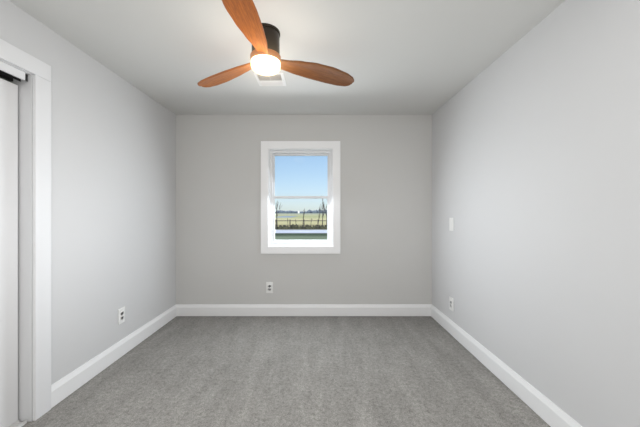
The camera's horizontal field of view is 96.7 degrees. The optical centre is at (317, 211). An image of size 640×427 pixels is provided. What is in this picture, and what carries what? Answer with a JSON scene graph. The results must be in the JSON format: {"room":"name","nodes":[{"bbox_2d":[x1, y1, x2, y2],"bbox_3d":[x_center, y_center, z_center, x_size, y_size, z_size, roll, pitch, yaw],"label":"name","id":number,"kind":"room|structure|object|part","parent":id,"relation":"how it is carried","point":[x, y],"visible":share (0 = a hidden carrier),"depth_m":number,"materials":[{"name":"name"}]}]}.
{"room":"empty bedroom","nodes":[
{"label":"empty bedroom","id":0,"kind":"room"},
{"bbox_2d":[0,0,175,384],"bbox_3d":[-1.783,0.041,1.349,0.120,2.440,4.197,0,0,0],"label":"wall","id":1,"kind":"structure","parent":0,"point":[113,192],"depth_m":2.25,"materials":[{"name":"paint"}]},
{"bbox_2d":[0,61,27,426],"bbox_3d":[-1.783,0.218,0.639,0.108,2.085,2.143,0,0,0],"label":"closet door","id":2,"kind":"structure","parent":1,"relation":"in","point":[8,254],"depth_m":1.65,"materials":[{"name":"white paint"}]},
{"bbox_2d":[0,39,50,421],"bbox_3d":[-1.774,0.165,0.637,0.139,2.193,2.364,0,0,0],"label":"trim","id":3,"kind":"structure","parent":1,"relation":"attached to","point":[34,247],"depth_m":1.72,"materials":[{"name":"white paint"}]},
{"bbox_2d":[51,304,178,407],"bbox_3d":[-1.715,1.188,2.619,0.017,0.138,1.601,0,0,0],"label":"baseboard","id":4,"kind":"structure","parent":1,"relation":"attached to","point":[61,389],"depth_m":2.28,"materials":[{"name":"white paint"}]},
{"bbox_2d":[118,306,124,324],"bbox_3d":[-1.718,0.907,2.490,0.010,0.134,0.082,0,0,0],"label":"electrical outlet","id":5,"kind":"object","parent":1,"relation":"attached to","point":[121,315],"visible":1,"depth_m":2.48,"materials":[{"name":"white plastic"}]},
{"bbox_2d":[22,316,549,426],"bbox_3d":[-0.172,1.321,1.349,3.402,0.120,4.497,0,0,0],"label":"floor","id":6,"kind":"structure","parent":0,"point":[303,371],"depth_m":2.13,"materials":[{"name":"grey carpet"}]},
{"bbox_2d":[9,0,564,114],"bbox_3d":[-0.622,-1.239,1.349,4.302,0.120,4.497,0,0,0],"label":"ceiling","id":7,"kind":"structure","parent":0,"point":[410,57],"depth_m":2.01,"materials":[{"name":"paint"}]},
{"bbox_2d":[254,73,285,85],"bbox_3d":[-0.420,-1.172,2.530,0.250,0.014,0.250,0,0,0],"label":"ceiling vent","id":8,"kind":"object","parent":7,"relation":"in","point":[277,79],"visible":0.92,"depth_m":2.54,"materials":[{"name":"white metal"}]},
{"bbox_2d":[197,0,353,86],"bbox_3d":[-0.327,-1.050,1.720,1.202,0.258,1.075,0,0,0],"label":"ceiling fan","id":9,"kind":"object","parent":7,"relation":"hanging from","point":[263,39],"visible":1,"depth_m":1.82,"materials":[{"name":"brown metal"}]},
{"bbox_3d":[-0.661,-0.994,2.077,0.606,0.054,0.169,0,0,30],"label":"blade","id":10,"kind":"part","parent":9,"relation":"part of","materials":[{"name":"brown wood"}]},
{"bbox_3d":[-0.374,-0.994,1.483,0.169,0.054,0.606,0,0,2],"label":"blade","id":11,"kind":"part","parent":9,"relation":"part of","materials":[{"name":"brown wood"}]},
{"bbox_3d":[0.004,-0.994,2.029,0.606,0.054,0.169,0,0,-28],"label":"blade","id":12,"kind":"part","parent":9,"relation":"part of","materials":[{"name":"brown wood"}]},
{"bbox_2d":[176,115,431,303],"bbox_3d":[-0.172,0.041,3.522,3.402,2.440,0.150,0,0,0],"label":"wall","id":13,"kind":"structure","parent":0,"point":[384,256],"depth_m":3.45,"materials":[{"name":"paint"}]},
{"bbox_2d":[266,282,272,292],"bbox_3d":[-0.586,0.915,3.442,0.082,0.134,0.010,0,0,0],"label":"electrical outlet","id":14,"kind":"object","parent":13,"relation":"attached to","point":[269,287],"visible":1,"depth_m":3.44,"materials":[{"name":"white plastic"}]},
{"bbox_2d":[261,141,339,253],"bbox_3d":[-0.210,-0.176,3.501,0.960,1.358,0.152,0,0,0],"label":"window","id":15,"kind":"structure","parent":13,"relation":"in","point":[273,197],"depth_m":3.43,"materials":[{"name":"white plastic"}]},
{"bbox_2d":[179,304,430,315],"bbox_3d":[-0.193,1.188,3.438,3.060,0.138,0.017,0,0,0],"label":"baseboard","id":16,"kind":"structure","parent":13,"relation":"attached to","point":[184,309],"depth_m":3.43,"materials":[{"name":"white paint"}]},
{"bbox_2d":[432,0,639,426],"bbox_3d":[1.454,0.041,1.349,0.150,2.440,4.197,0,0,0],"label":"wall","id":17,"kind":"structure","parent":0,"point":[536,192],"depth_m":1.65,"materials":[{"name":"paint"}]},
{"bbox_2d":[449,296,452,310],"bbox_3d":[1.374,0.948,2.934,0.010,0.134,0.082,0,0,0],"label":"electrical outlet","id":18,"kind":"object","parent":17,"relation":"attached to","point":[451,303],"visible":1,"depth_m":2.93,"materials":[{"name":"white plastic"}]},
{"bbox_2d":[449,218,452,230],"bbox_3d":[1.372,0.127,2.934,0.014,0.134,0.082,0,0,0],"label":"light switch","id":19,"kind":"object","parent":17,"relation":"attached to","point":[450,224],"visible":1,"depth_m":2.93,"materials":[{"name":"white plastic"}]},
{"bbox_2d":[431,304,581,426],"bbox_3d":[1.371,1.188,1.349,0.017,0.138,4.197,0,0,0],"label":"baseboard","id":20,"kind":"structure","parent":17,"relation":"attached to","point":[545,409],"depth_m":2.01,"materials":[{"name":"white paint"}]},
{"label":"outside","id":21,"kind":"structure","parent":0,"visible":0},
{"bbox_2d":[275,201,326,239],"bbox_3d":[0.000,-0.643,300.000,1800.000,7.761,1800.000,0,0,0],"label":"landscape","id":22,"kind":"structure","parent":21,"point":[319,233],"depth_m":30.91,"materials":[{"name":"green"}]}
]}

